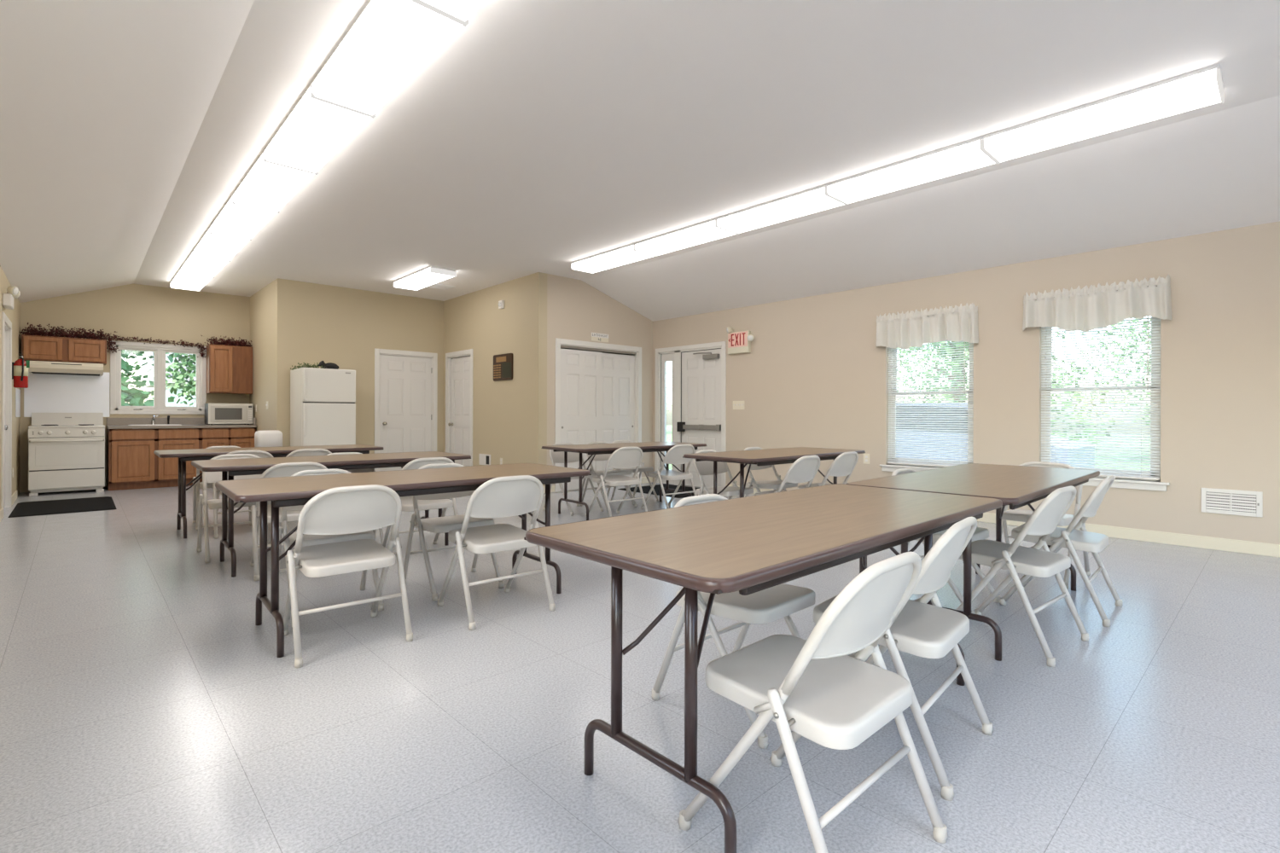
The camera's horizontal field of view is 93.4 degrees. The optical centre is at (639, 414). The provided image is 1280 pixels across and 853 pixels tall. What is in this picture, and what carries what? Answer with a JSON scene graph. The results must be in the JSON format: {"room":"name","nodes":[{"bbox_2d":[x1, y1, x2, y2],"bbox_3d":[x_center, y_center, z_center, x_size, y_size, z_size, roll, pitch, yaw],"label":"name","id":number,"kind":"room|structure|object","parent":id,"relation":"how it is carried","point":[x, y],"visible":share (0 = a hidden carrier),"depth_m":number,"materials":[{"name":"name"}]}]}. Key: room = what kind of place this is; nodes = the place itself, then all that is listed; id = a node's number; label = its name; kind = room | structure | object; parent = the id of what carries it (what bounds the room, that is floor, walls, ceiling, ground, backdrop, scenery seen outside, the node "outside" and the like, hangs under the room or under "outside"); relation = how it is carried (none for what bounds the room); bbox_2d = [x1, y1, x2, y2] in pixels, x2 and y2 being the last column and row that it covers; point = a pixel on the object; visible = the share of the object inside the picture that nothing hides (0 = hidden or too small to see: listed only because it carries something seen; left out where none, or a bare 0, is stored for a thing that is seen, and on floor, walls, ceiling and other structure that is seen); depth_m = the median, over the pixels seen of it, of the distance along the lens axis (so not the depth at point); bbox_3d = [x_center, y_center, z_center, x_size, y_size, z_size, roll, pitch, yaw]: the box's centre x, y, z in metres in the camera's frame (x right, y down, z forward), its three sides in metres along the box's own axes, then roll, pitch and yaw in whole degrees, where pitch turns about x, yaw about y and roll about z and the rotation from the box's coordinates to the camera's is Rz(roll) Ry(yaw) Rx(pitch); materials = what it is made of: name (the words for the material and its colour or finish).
{"room":"event hall","nodes":[
{"label":"event hall","id":0,"kind":"room"},
{"bbox_2d":[0,265,20,509],"bbox_3d":[-3.899,-0.219,3.235,0.140,2.580,13.450,0,0,-43],"label":"wall","id":1,"kind":"structure","parent":0,"point":[14,316],"depth_m":7.42,"materials":[{"name":"beige paint"}]},
{"bbox_2d":[1,312,11,517],"bbox_3d":[-6.986,-0.002,6.592,0.157,2.130,1.030,0,0,-43],"label":"door","id":2,"kind":"structure","parent":1,"relation":"in","point":[6,332],"depth_m":6.91,"materials":[{"name":"white paint"}]},
{"bbox_2d":[11,352,29,388],"bbox_3d":[-7.391,-0.531,7.205,0.141,0.416,0.135,0,0,9],"label":"fire extinguisher","id":3,"kind":"object","parent":1,"relation":"attached to","point":[20,368],"visible":0.96,"depth_m":7.17,"materials":[{"name":"red paint"}]},
{"bbox_2d":[19,284,250,493],"bbox_3d":[-5.795,-0.444,10.754,7.330,3.020,0.140,0,0,-43],"label":"wall","id":4,"kind":"structure","parent":0,"point":[144,311],"depth_m":9.06,"materials":[{"name":"beige paint"}]},
{"bbox_2d":[21,334,106,365],"bbox_3d":[-7.988,-0.897,8.395,0.847,0.335,0.320,0,0,-43],"label":"upper cabinet","id":5,"kind":"object","parent":4,"relation":"attached to","point":[33,347],"visible":0.97,"depth_m":8.28,"materials":[{"name":"brown wood"}]},
{"bbox_2d":[18,322,117,341],"bbox_3d":[-7.959,-1.147,8.381,1.074,0.219,0.229,0,0,-43],"label":"garland","id":6,"kind":"object","parent":5,"relation":"on","point":[61,333],"visible":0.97,"depth_m":8.35,"materials":[{"name":"brown"}]},
{"bbox_2d":[28,360,103,376],"bbox_3d":[-7.926,-0.639,8.347,0.740,0.151,0.462,0,0,-43],"label":"range hood","id":7,"kind":"object","parent":4,"relation":"attached to","point":[36,367],"visible":0.9,"depth_m":8.20,"materials":[{"name":"beige metal"}]},
{"bbox_2d":[23,372,109,417],"bbox_3d":[-8.077,-0.295,8.527,0.875,0.650,0.007,0,0,-43],"label":"panel","id":8,"kind":"object","parent":4,"relation":"attached to","point":[44,393],"visible":0.76,"depth_m":8.52,"materials":[{"name":"silver metal"}]},
{"bbox_2d":[110,340,206,414],"bbox_3d":[-7.371,-0.548,9.262,1.150,1.080,0.155,0,0,-43],"label":"window","id":9,"kind":"structure","parent":4,"relation":"in","point":[160,350],"depth_m":9.22,"materials":[{"name":"white paint"}]},
{"bbox_2d":[106,417,247,425],"bbox_3d":[-7.129,0.100,9.401,1.765,0.115,0.021,0,0,-43],"label":"backsplash","id":10,"kind":"structure","parent":4,"relation":"attached to","point":[186,421],"depth_m":9.19,"materials":[{"name":"grey laminate"}]},
{"bbox_2d":[206,343,252,394],"bbox_3d":[-6.590,-0.721,9.697,0.580,0.760,0.320,0,0,-43],"label":"upper cabinet","id":11,"kind":"object","parent":4,"relation":"attached to","point":[229,368],"visible":1,"depth_m":9.56,"materials":[{"name":"brown wood"}]},
{"bbox_2d":[249,280,274,431],"bbox_3d":[-5.879,-0.444,9.472,0.140,3.020,1.900,0,0,-43],"label":"wall","id":12,"kind":"structure","parent":0,"point":[262,303],"depth_m":9.27,"materials":[{"name":"beige paint"}]},
{"bbox_2d":[274,278,443,453],"bbox_3d":[-4.321,-0.440,9.530,2.500,3.020,0.140,0,0,-43],"label":"wall","id":13,"kind":"structure","parent":0,"point":[343,327],"depth_m":9.31,"materials":[{"name":"beige paint"}]},
{"bbox_2d":[374,349,437,471],"bbox_3d":[-3.846,0.011,9.921,1.030,2.120,0.175,0,0,-43],"label":"door","id":14,"kind":"structure","parent":13,"relation":"in","point":[406,381],"depth_m":9.88,"materials":[{"name":"white paint"}]},
{"bbox_2d":[443,272,546,486],"bbox_3d":[-2.366,-0.435,9.368,0.140,3.020,3.040,0,0,-43],"label":"wall","id":15,"kind":"structure","parent":0,"point":[509,417],"depth_m":8.79,"materials":[{"name":"beige paint"}]},
{"bbox_2d":[445,349,473,466],"bbox_3d":[-2.937,0.013,9.945,0.147,2.120,0.960,0,0,-43],"label":"door","id":16,"kind":"structure","parent":15,"relation":"in","point":[459,366],"depth_m":10.00,"materials":[{"name":"white paint"}]},
{"bbox_2d":[493,353,512,381],"bbox_3d":[-2.017,-0.699,8.873,0.025,0.385,0.540,0,0,-43],"label":"plaque","id":17,"kind":"object","parent":15,"relation":"attached to","point":[503,363],"visible":1,"depth_m":8.85,"materials":[{"name":"brown wood"}]},
{"bbox_2d":[546,273,652,485],"bbox_3d":[-0.584,-0.430,9.046,2.030,3.020,0.140,0,0,-43],"label":"wall","id":18,"kind":"structure","parent":0,"point":[576,310],"depth_m":8.81,"materials":[{"name":"beige paint"}]},
{"bbox_2d":[554,337,641,491],"bbox_3d":[-0.617,0.007,8.992,1.640,2.145,0.136,0,0,-43],"label":"door","id":19,"kind":"structure","parent":18,"relation":"in","point":[598,394],"depth_m":8.91,"materials":[{"name":"white paint"}]},
{"bbox_2d":[0,482,1279,852],"bbox_3d":[-1.169,1.128,5.780,7.610,0.100,13.730,0,0,-43],"label":"floor","id":20,"kind":"structure","parent":0,"point":[145,707],"depth_m":2.17,"materials":[{"name":"tile"}]},
{"bbox_2d":[7,496,116,517],"bbox_3d":[-6.689,1.058,7.028,0.850,0.010,1.420,0,0,-43],"label":"floor mat","id":21,"kind":"object","parent":20,"relation":"on","point":[89,504],"visible":1,"depth_m":6.94,"materials":[{"name":"black rubber"}]},
{"bbox_2d":[28,413,104,496],"bbox_3d":[-7.834,0.516,8.265,0.747,1.090,0.668,0,0,-43],"label":"range","id":22,"kind":"object","parent":20,"relation":"on","point":[66,450],"visible":1,"depth_m":8.10,"materials":[{"name":"white metal"}]},
{"bbox_2d":[107,428,200,490],"bbox_3d":[-7.192,0.630,8.940,1.033,0.865,0.606,0,0,-43],"label":"base cabinet","id":23,"kind":"object","parent":20,"relation":"on","point":[132,462],"visible":0.89,"depth_m":8.66,"materials":[{"name":"brown wood"}]},
{"bbox_2d":[106,417,256,429],"bbox_3d":[-6.924,0.119,9.180,1.765,0.152,0.624,0,0,-43],"label":"countertop","id":24,"kind":"structure","parent":23,"relation":"on","point":[186,422],"depth_m":9.11,"materials":[{"name":"grey laminate"}]},
{"bbox_2d":[204,403,252,424],"bbox_3d":[-6.534,-0.009,9.595,0.590,0.335,0.370,0,0,-43],"label":"microwave","id":25,"kind":"object","parent":24,"relation":"on","point":[214,413],"visible":1,"depth_m":9.45,"materials":[{"name":"white plastic"}]},
{"bbox_2d":[192,446,251,530],"bbox_3d":[-4.083,0.693,5.925,0.504,0.756,0.513,0,0,-36],"label":"folding chair","id":26,"kind":"object","parent":20,"relation":"on","point":[196,486],"visible":0.16,"depth_m":5.87,"materials":[{"name":"white metal"}]},
{"bbox_2d":[199,427,255,482],"bbox_3d":[-6.551,0.631,9.537,0.720,0.865,0.606,0,0,-43],"label":"base cabinet","id":27,"kind":"object","parent":20,"relation":"on","point":[240,437],"visible":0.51,"depth_m":9.31,"materials":[{"name":"brown wood"}]},
{"bbox_2d":[196,453,271,563],"bbox_3d":[-3.119,0.695,4.689,0.504,0.756,0.513,0,0,-39],"label":"folding chair","id":28,"kind":"object","parent":20,"relation":"on","point":[207,477],"visible":0.3,"depth_m":4.66,"materials":[{"name":"white metal"}]},
{"bbox_2d":[212,450,279,539],"bbox_3d":[-3.642,0.694,5.565,0.504,0.756,0.513,0,0,-39],"label":"folding chair","id":29,"kind":"object","parent":20,"relation":"on","point":[261,454],"visible":0.15,"depth_m":5.36,"materials":[{"name":"white metal"}]},
{"bbox_2d":[254,430,282,447],"bbox_3d":[-5.144,0.643,8.356,0.310,0.850,0.250,0,0,-43],"label":"waste bin","id":30,"kind":"object","parent":20,"relation":"on","point":[274,438],"visible":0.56,"depth_m":8.26,"materials":[{"name":"white plastic"}]},
{"bbox_2d":[153,444,383,538],"bbox_3d":[-3.575,0.701,5.923,1.832,0.741,0.764,0,0,-42],"label":"folding table","id":31,"kind":"object","parent":20,"relation":"on","point":[183,456],"visible":0.76,"depth_m":5.53,"materials":[{"name":"brown laminate"}]},
{"bbox_2d":[250,461,327,581],"bbox_3d":[-2.441,0.697,4.237,0.504,0.756,0.513,0,0,-38],"label":"folding chair","id":32,"kind":"object","parent":20,"relation":"on","point":[288,469],"visible":0.24,"depth_m":4.03,"materials":[{"name":"white metal"}]},
{"bbox_2d":[290,367,355,446],"bbox_3d":[-4.551,0.212,8.666,0.682,1.715,0.732,0,0,-43],"label":"refrigerator","id":33,"kind":"object","parent":20,"relation":"on","point":[322,405],"visible":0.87,"depth_m":8.41,"materials":[{"name":"white metal"}]},
{"bbox_2d":[191,451,471,577],"bbox_3d":[-2.324,0.705,4.696,1.832,0.741,0.764,0,0,-41],"label":"folding table","id":34,"kind":"object","parent":20,"relation":"on","point":[229,468],"visible":0.7,"depth_m":4.38,"materials":[{"name":"brown laminate"}]},
{"bbox_2d":[279,468,383,628],"bbox_3d":[-1.737,0.699,3.380,0.504,0.756,0.513,0,0,-39],"label":"folding chair","id":35,"kind":"object","parent":20,"relation":"on","point":[308,540],"visible":0.24,"depth_m":3.31,"materials":[{"name":"white metal"}]},
{"bbox_2d":[283,484,413,669],"bbox_3d":[-1.430,0.700,2.911,0.504,0.756,0.513,0,0,-40],"label":"folding chair","id":36,"kind":"object","parent":20,"relation":"on","point":[358,509],"visible":0.98,"depth_m":2.78,"materials":[{"name":"white metal"}]},
{"bbox_2d":[215,463,591,657],"bbox_3d":[-1.222,0.707,3.373,1.832,0.741,0.764,0,0,-41],"label":"folding table","id":37,"kind":"object","parent":20,"relation":"on","point":[295,491],"visible":0.94,"depth_m":3.02,"materials":[{"name":"brown laminate"}]},
{"bbox_2d":[382,457,464,553],"bbox_3d":[-1.716,0.699,4.722,0.504,0.756,0.513,0,0,-40],"label":"folding chair","id":38,"kind":"object","parent":20,"relation":"on","point":[407,503],"visible":0.29,"depth_m":4.59,"materials":[{"name":"white metal"}]},
{"bbox_2d":[403,463,503,601],"bbox_3d":[-1.176,0.700,3.820,0.504,0.756,0.513,0,0,-39],"label":"folding chair","id":39,"kind":"object","parent":20,"relation":"on","point":[439,525],"visible":0.55,"depth_m":3.76,"materials":[{"name":"white metal"}]},
{"bbox_2d":[437,475,555,630],"bbox_3d":[-0.816,0.701,3.366,0.504,0.756,0.513,0,0,-40],"label":"folding chair","id":40,"kind":"object","parent":20,"relation":"on","point":[509,496],"visible":0.91,"depth_m":3.23,"materials":[{"name":"white metal"}]},
{"bbox_2d":[543,442,603,516],"bbox_3d":[-0.737,0.701,6.783,0.504,0.756,0.513,0,0,-43],"label":"folding chair","id":41,"kind":"object","parent":20,"relation":"on","point":[558,456],"visible":0.48,"depth_m":6.85,"materials":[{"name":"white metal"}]},
{"bbox_2d":[580,442,637,511],"bbox_3d":[-0.361,0.702,7.133,0.504,0.756,0.513,0,0,-43],"label":"folding chair","id":42,"kind":"object","parent":20,"relation":"on","point":[605,456],"visible":0.41,"depth_m":7.11,"materials":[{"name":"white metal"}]},
{"bbox_2d":[585,446,647,517],"bbox_3d":[-0.250,0.703,6.332,0.504,0.756,0.513,0,0,-40],"label":"folding chair","id":43,"kind":"object","parent":20,"relation":"on","point":[624,457],"visible":0.93,"depth_m":6.20,"materials":[{"name":"white metal"}]},
{"bbox_2d":[541,442,707,520],"bbox_3d":[-0.139,0.710,6.840,1.832,0.741,0.764,0,0,-39],"label":"folding table","id":44,"kind":"object","parent":20,"relation":"on","point":[597,449],"visible":0.86,"depth_m":6.52,"materials":[{"name":"brown laminate"}]},
{"bbox_2d":[606,440,659,505],"bbox_3d":[-0.089,0.703,7.591,0.504,0.756,0.513,0,0,-43],"label":"folding chair","id":45,"kind":"object","parent":20,"relation":"on","point":[642,468],"visible":0.31,"depth_m":7.58,"materials":[{"name":"white metal"}]},
{"bbox_2d":[617,483,699,498],"bbox_3d":[0.447,1.077,8.616,0.980,0.010,1.250,0,0,-43],"label":"floor mat","id":46,"kind":"object","parent":20,"relation":"on","point":[657,488],"visible":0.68,"depth_m":8.60,"materials":[{"name":"black rubber"}]},
{"bbox_2d":[640,444,697,509],"bbox_3d":[0.343,0.704,6.884,0.504,0.756,0.513,0,0,-40],"label":"folding chair","id":47,"kind":"object","parent":20,"relation":"on","point":[674,456],"visible":0.84,"depth_m":6.74,"materials":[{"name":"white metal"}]},
{"bbox_2d":[692,449,753,499],"bbox_3d":[0.763,0.705,5.460,0.504,0.756,0.513,0,0,-43],"label":"folding chair","id":48,"kind":"object","parent":20,"relation":"on","point":[703,468],"visible":0.61,"depth_m":5.49,"materials":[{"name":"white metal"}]},
{"bbox_2d":[651,494,814,749],"bbox_3d":[0.394,0.704,2.282,0.504,0.756,0.513,0,0,-43],"label":"folding chair","id":49,"kind":"object","parent":20,"relation":"on","point":[766,606],"visible":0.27,"depth_m":2.18,"materials":[{"name":"white metal"}]},
{"bbox_2d":[523,483,1002,852],"bbox_3d":[0.569,0.712,2.124,1.832,0.741,0.764,0,0,-43],"label":"folding table","id":50,"kind":"object","parent":20,"relation":"on","point":[748,545],"visible":0.83,"depth_m":1.71,"materials":[{"name":"brown laminate"}]},
{"bbox_2d":[744,447,797,497],"bbox_3d":[1.298,0.707,5.986,0.504,0.756,0.513,0,0,-43],"label":"folding chair","id":51,"kind":"object","parent":20,"relation":"on","point":[774,485],"visible":0.37,"depth_m":5.91,"materials":[{"name":"white metal"}]},
{"bbox_2d":[682,447,865,498],"bbox_3d":[1.284,0.714,5.558,1.832,0.741,0.764,0,0,-42],"label":"folding table","id":52,"kind":"object","parent":20,"relation":"on","point":[782,456],"visible":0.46,"depth_m":5.16,"materials":[{"name":"brown laminate"}]},
{"bbox_2d":[754,455,820,495],"bbox_3d":[1.223,0.706,5.054,0.504,0.756,0.513,0,0,-43],"label":"folding chair","id":53,"kind":"object","parent":20,"relation":"on","point":[804,469],"visible":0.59,"depth_m":4.89,"materials":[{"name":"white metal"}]},
{"bbox_2d":[677,552,948,852],"bbox_3d":[0.432,0.704,1.553,0.504,0.756,0.513,0,0,-43],"label":"folding chair","id":54,"kind":"object","parent":20,"relation":"on","point":[811,689],"visible":1,"depth_m":1.43,"materials":[{"name":"white metal"}]},
{"bbox_2d":[797,451,858,488],"bbox_3d":[1.730,0.708,5.580,0.504,0.756,0.513,0,0,-43],"label":"folding chair","id":55,"kind":"object","parent":20,"relation":"on","point":[844,464],"visible":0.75,"depth_m":5.42,"materials":[{"name":"white metal"}]},
{"bbox_2d":[813,517,993,801],"bbox_3d":[0.850,0.706,2.041,0.513,0.756,0.504,0,0,42],"label":"folding chair","id":56,"kind":"object","parent":20,"relation":"on","point":[921,629],"visible":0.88,"depth_m":1.86,"materials":[{"name":"white metal"}]},
{"bbox_2d":[891,468,1000,613],"bbox_3d":[1.762,0.708,3.535,0.504,0.756,0.513,0,0,-43],"label":"folding chair","id":57,"kind":"object","parent":20,"relation":"on","point":[980,533],"visible":0.13,"depth_m":3.45,"materials":[{"name":"white metal"}]},
{"bbox_2d":[845,463,1099,661],"bbox_3d":[1.951,0.716,3.403,1.909,0.741,0.764,0,0,-44],"label":"folding table","id":58,"kind":"object","parent":20,"relation":"on","point":[1016,486],"visible":0.57,"depth_m":3.08,"materials":[{"name":"brown laminate"}]},
{"bbox_2d":[955,486,1089,667],"bbox_3d":[1.811,0.708,2.943,0.504,0.756,0.513,0,0,-39],"label":"folding chair","id":59,"kind":"object","parent":20,"relation":"on","point":[1014,558],"visible":0.93,"depth_m":2.80,"materials":[{"name":"white metal"}]},
{"bbox_2d":[989,461,1090,588],"bbox_3d":[2.703,0.710,4.103,0.513,0.756,0.504,0,0,-43],"label":"folding chair","id":60,"kind":"object","parent":20,"relation":"on","point":[1021,515],"visible":0.2,"depth_m":4.06,"materials":[{"name":"white metal"}]},
{"bbox_2d":[999,475,1122,627],"bbox_3d":[2.393,0.710,3.437,0.513,0.756,0.504,0,0,45],"label":"folding chair","id":61,"kind":"object","parent":20,"relation":"on","point":[1070,538],"visible":0.89,"depth_m":3.26,"materials":[{"name":"white metal"}]},
{"bbox_2d":[0,0,1279,321],"bbox_3d":[-1.161,-1.797,5.780,7.610,0.690,13.730,0,0,-43],"label":"ceiling","id":62,"kind":"structure","parent":0,"point":[545,136],"depth_m":4.13,"materials":[{"name":"paint"}]},
{"bbox_2d":[170,268,211,291],"bbox_3d":[-6.354,-1.909,8.545,0.359,0.092,1.215,0,0,-43],"label":"ceiling light","id":63,"kind":"object","parent":62,"relation":"attached to","point":[180,281],"visible":0.79,"depth_m":8.51,"materials":[{"name":"white plastic"}]},
{"bbox_2d":[180,250,228,278],"bbox_3d":[-5.523,-1.907,7.652,0.359,0.092,1.215,0,0,-43],"label":"ceiling light","id":64,"kind":"object","parent":62,"relation":"attached to","point":[197,266],"visible":0.79,"depth_m":7.60,"materials":[{"name":"white plastic"}]},
{"bbox_2d":[193,226,249,261],"bbox_3d":[-4.692,-1.905,6.759,0.359,0.092,1.215,0,0,-43],"label":"ceiling light","id":65,"kind":"object","parent":62,"relation":"attached to","point":[213,247],"visible":0.79,"depth_m":6.71,"materials":[{"name":"white plastic"}]},
{"bbox_2d":[210,195,279,240],"bbox_3d":[-3.861,-1.903,5.866,0.359,0.092,1.215,0,0,-43],"label":"ceiling light","id":66,"kind":"object","parent":62,"relation":"attached to","point":[235,220],"visible":0.79,"depth_m":5.80,"materials":[{"name":"white plastic"}]},
{"bbox_2d":[232,151,317,212],"bbox_3d":[-3.029,-1.901,4.973,0.359,0.092,1.215,0,0,-43],"label":"ceiling light","id":67,"kind":"object","parent":62,"relation":"attached to","point":[268,186],"visible":0.79,"depth_m":4.90,"materials":[{"name":"white plastic"}]},
{"bbox_2d":[263,84,374,174],"bbox_3d":[-2.198,-1.899,4.080,0.359,0.092,1.215,0,0,-43],"label":"ceiling light","id":68,"kind":"object","parent":62,"relation":"attached to","point":[316,129],"visible":0.79,"depth_m":3.99,"materials":[{"name":"white plastic"}]},
{"bbox_2d":[311,0,466,116],"bbox_3d":[-1.367,-1.897,3.187,0.359,0.092,1.215,0,0,-43],"label":"ceiling light","id":69,"kind":"object","parent":62,"relation":"attached to","point":[390,40],"visible":0.8,"depth_m":3.09,"materials":[{"name":"white plastic"}]},
{"bbox_2d":[393,265,456,290],"bbox_3d":[-3.024,-1.901,8.435,0.359,0.092,1.276,0,0,-43],"label":"ceiling light","id":70,"kind":"object","parent":62,"relation":"attached to","point":[431,275],"visible":1,"depth_m":8.26,"materials":[{"name":"white plastic"}]},
{"bbox_2d":[416,0,487,24],"bbox_3d":[-0.536,-1.894,2.294,0.359,0.092,1.215,0,0,-43],"label":"ceiling light","id":71,"kind":"object","parent":62,"relation":"attached to","point":[461,10],"visible":1,"depth_m":2.74,"materials":[{"name":"white plastic"}]},
{"bbox_2d":[570,243,656,273],"bbox_3d":[-0.340,-1.894,7.349,0.359,0.092,1.187,0,0,-43],"label":"ceiling light","id":72,"kind":"object","parent":62,"relation":"attached to","point":[625,254],"visible":0.8,"depth_m":7.27,"materials":[{"name":"white plastic"}]},
{"bbox_2d":[634,217,738,256],"bbox_3d":[0.471,-1.892,6.478,0.359,0.092,1.187,0,0,-43],"label":"ceiling light","id":73,"kind":"object","parent":62,"relation":"attached to","point":[706,231],"visible":0.8,"depth_m":6.38,"materials":[{"name":"white plastic"}]},
{"bbox_2d":[715,184,846,234],"bbox_3d":[1.282,-1.890,5.607,0.359,0.092,1.187,0,0,-43],"label":"ceiling light","id":74,"kind":"object","parent":62,"relation":"attached to","point":[815,200],"visible":0.8,"depth_m":5.51,"materials":[{"name":"white plastic"}]},
{"bbox_2d":[826,136,998,204],"bbox_3d":[2.093,-1.888,4.736,0.359,0.092,1.187,0,0,-43],"label":"ceiling light","id":75,"kind":"object","parent":62,"relation":"attached to","point":[968,155],"visible":0.82,"depth_m":4.63,"materials":[{"name":"white plastic"}]},
{"bbox_2d":[982,64,1224,163],"bbox_3d":[2.904,-1.885,3.865,0.359,0.092,1.187,0,0,-43],"label":"ceiling light","id":76,"kind":"object","parent":62,"relation":"attached to","point":[1204,87],"visible":1,"depth_m":3.73,"materials":[{"name":"white plastic"}]},
{"bbox_2d":[578,221,1279,544],"bbox_3d":[1.521,-0.205,8.376,0.140,2.580,13.590,0,0,-43],"label":"wall","id":77,"kind":"structure","parent":0,"point":[814,375],"depth_m":5.82,"materials":[{"name":"beige paint"}]},
{"bbox_2d":[654,341,726,488],"bbox_3d":[0.755,0.015,9.133,0.209,2.135,1.430,0,0,-43],"label":"door","id":78,"kind":"structure","parent":77,"relation":"in","point":[699,372],"depth_m":9.04,"materials":[{"name":"white paint"}]},
{"bbox_2d":[726,326,754,354],"bbox_3d":[1.387,-1.045,8.338,0.110,0.378,0.482,0,0,-43],"label":"exit sign","id":79,"kind":"object","parent":77,"relation":"attached to","point":[738,342],"visible":1,"depth_m":8.35,"materials":[{"name":"beige plastic"}]},
{"bbox_2d":[726,326,754,341],"bbox_3d":[1.381,-1.115,8.332,0.093,0.238,0.482,0,0,-43],"label":"lamp","id":80,"kind":"object","parent":79,"relation":"attached to","point":[741,335],"depth_m":8.35,"materials":[{"name":"beige plastic"}]},
{"bbox_2d":[879,343,973,471],"bbox_3d":[3.157,-0.158,6.586,0.165,1.605,1.040,0,0,-43],"label":"window","id":81,"kind":"structure","parent":77,"relation":"in","point":[892,468],"depth_m":6.74,"materials":[{"name":"white paint"}]},
{"bbox_2d":[887,340,973,467],"bbox_3d":[3.138,-0.201,6.569,0.043,1.516,0.904,0,0,-43],"label":"mini blind","id":82,"kind":"object","parent":81,"relation":"attached to","point":[906,462],"visible":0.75,"depth_m":6.55,"materials":[{"name":"white plastic"}]},
{"bbox_2d":[875,302,978,349],"bbox_3d":[3.055,-0.940,6.530,0.126,0.429,1.081,0,0,-43],"label":"valance","id":83,"kind":"object","parent":77,"relation":"attached to","point":[916,328],"visible":1,"depth_m":6.47,"materials":[{"name":"fabric"}]},
{"bbox_2d":[725,483,1279,558],"bbox_3d":[3.655,1.040,5.966,0.015,0.100,7.150,0,0,-43],"label":"baseboard","id":84,"kind":"structure","parent":77,"relation":"attached to","point":[1209,543],"depth_m":5.05,"materials":[{"name":"beige paint"}]},
{"bbox_2d":[1022,274,1171,331],"bbox_3d":[4.062,-0.967,5.446,0.129,0.429,1.102,0,0,-43],"label":"valance","id":85,"kind":"object","parent":77,"relation":"attached to","point":[1085,309],"visible":1,"depth_m":5.40,"materials":[{"name":"fabric"}]},
{"bbox_2d":[1041,316,1169,491],"bbox_3d":[4.168,-0.156,5.499,0.165,1.605,1.010,0,0,-43],"label":"window","id":86,"kind":"structure","parent":77,"relation":"in","point":[1137,484],"depth_m":5.28,"materials":[{"name":"white paint"}]},
{"bbox_2d":[1040,316,1160,480],"bbox_3d":[4.150,-0.198,5.482,0.043,1.516,0.874,0,0,-43],"label":"mini blind","id":87,"kind":"object","parent":86,"relation":"attached to","point":[1125,476],"visible":0.77,"depth_m":5.44,"materials":[{"name":"white plastic"}]},
{"bbox_2d":[1201,488,1262,517],"bbox_3d":[4.720,0.698,4.819,0.020,0.200,0.350,0,0,-43],"label":"air vent","id":88,"kind":"object","parent":77,"relation":"in","point":[1214,501],"visible":1,"depth_m":4.82,"materials":[{"name":"white metal"}]},
{"label":"outside","id":89,"kind":"structure","parent":0,"visible":0},
{"bbox_2d":[666,424,1150,470],"bbox_3d":[-0.262,1.330,15.813,82.330,0.200,120.000,0,0,-43],"label":"ground","id":90,"kind":"structure","parent":89,"point":[669,427],"depth_m":23.03,"materials":[{"name":"green plant"}]},
{"bbox_2d":[121,349,183,406],"bbox_3d":[-14.429,-2.717,15.070,6.398,8.266,5.974,0,0,-43],"label":"tree","id":91,"kind":"object","parent":90,"relation":"on","point":[135,397],"visible":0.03,"depth_m":16.01,"materials":[{"name":"green plant"}]},
{"bbox_2d":[145,351,195,407],"bbox_3d":[-24.777,-1.333,39.095,10.800,5.000,8.200,0,0,-43],"label":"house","id":92,"kind":"structure","parent":90,"relation":"on","point":[150,374],"depth_m":33.87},
{"bbox_2d":[165,353,195,406],"bbox_3d":[-15.385,-2.742,21.730,5.408,7.877,4.668,0,0,-43],"label":"tree","id":93,"kind":"object","parent":90,"relation":"on","point":[177,375],"visible":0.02,"depth_m":20.80,"materials":[{"name":"green plant"}]},
{"bbox_2d":[896,341,968,402],"bbox_3d":[11.390,-2.612,21.875,5.133,9.662,7.271,0,0,-7],"label":"tree","id":94,"kind":"object","parent":90,"relation":"on","point":[947,341],"visible":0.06,"depth_m":22.59,"materials":[{"name":"green plant"}]},
{"bbox_2d":[906,331,1117,443],"bbox_3d":[8.681,-2.230,14.198,5.933,7.688,4.393,0,0,-43],"label":"tree","id":95,"kind":"object","parent":90,"relation":"on","point":[1073,331],"visible":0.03,"depth_m":12.81,"materials":[{"name":"green plant"}]},
{"bbox_2d":[1077,318,1151,424],"bbox_3d":[14.716,-3.397,15.708,6.384,9.346,5.442,0,0,15],"label":"tree","id":96,"kind":"object","parent":90,"relation":"on","point":[1128,318],"visible":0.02,"depth_m":16.14,"materials":[{"name":"green plant"}]},
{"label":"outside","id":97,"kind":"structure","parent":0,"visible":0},
{"bbox_3d":[10.326,1.253,6.883,7.000,0.010,20.000,0,0,-43],"label":"pavement","id":98,"kind":"object","parent":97,"visible":0},
{"bbox_2d":[896,403,1094,467],"bbox_3d":[5.120,0.509,10.642,1.760,1.450,4.400,0,0,-43],"label":"road","id":99,"kind":"structure","parent":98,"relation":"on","point":[922,404],"depth_m":9.69,"materials":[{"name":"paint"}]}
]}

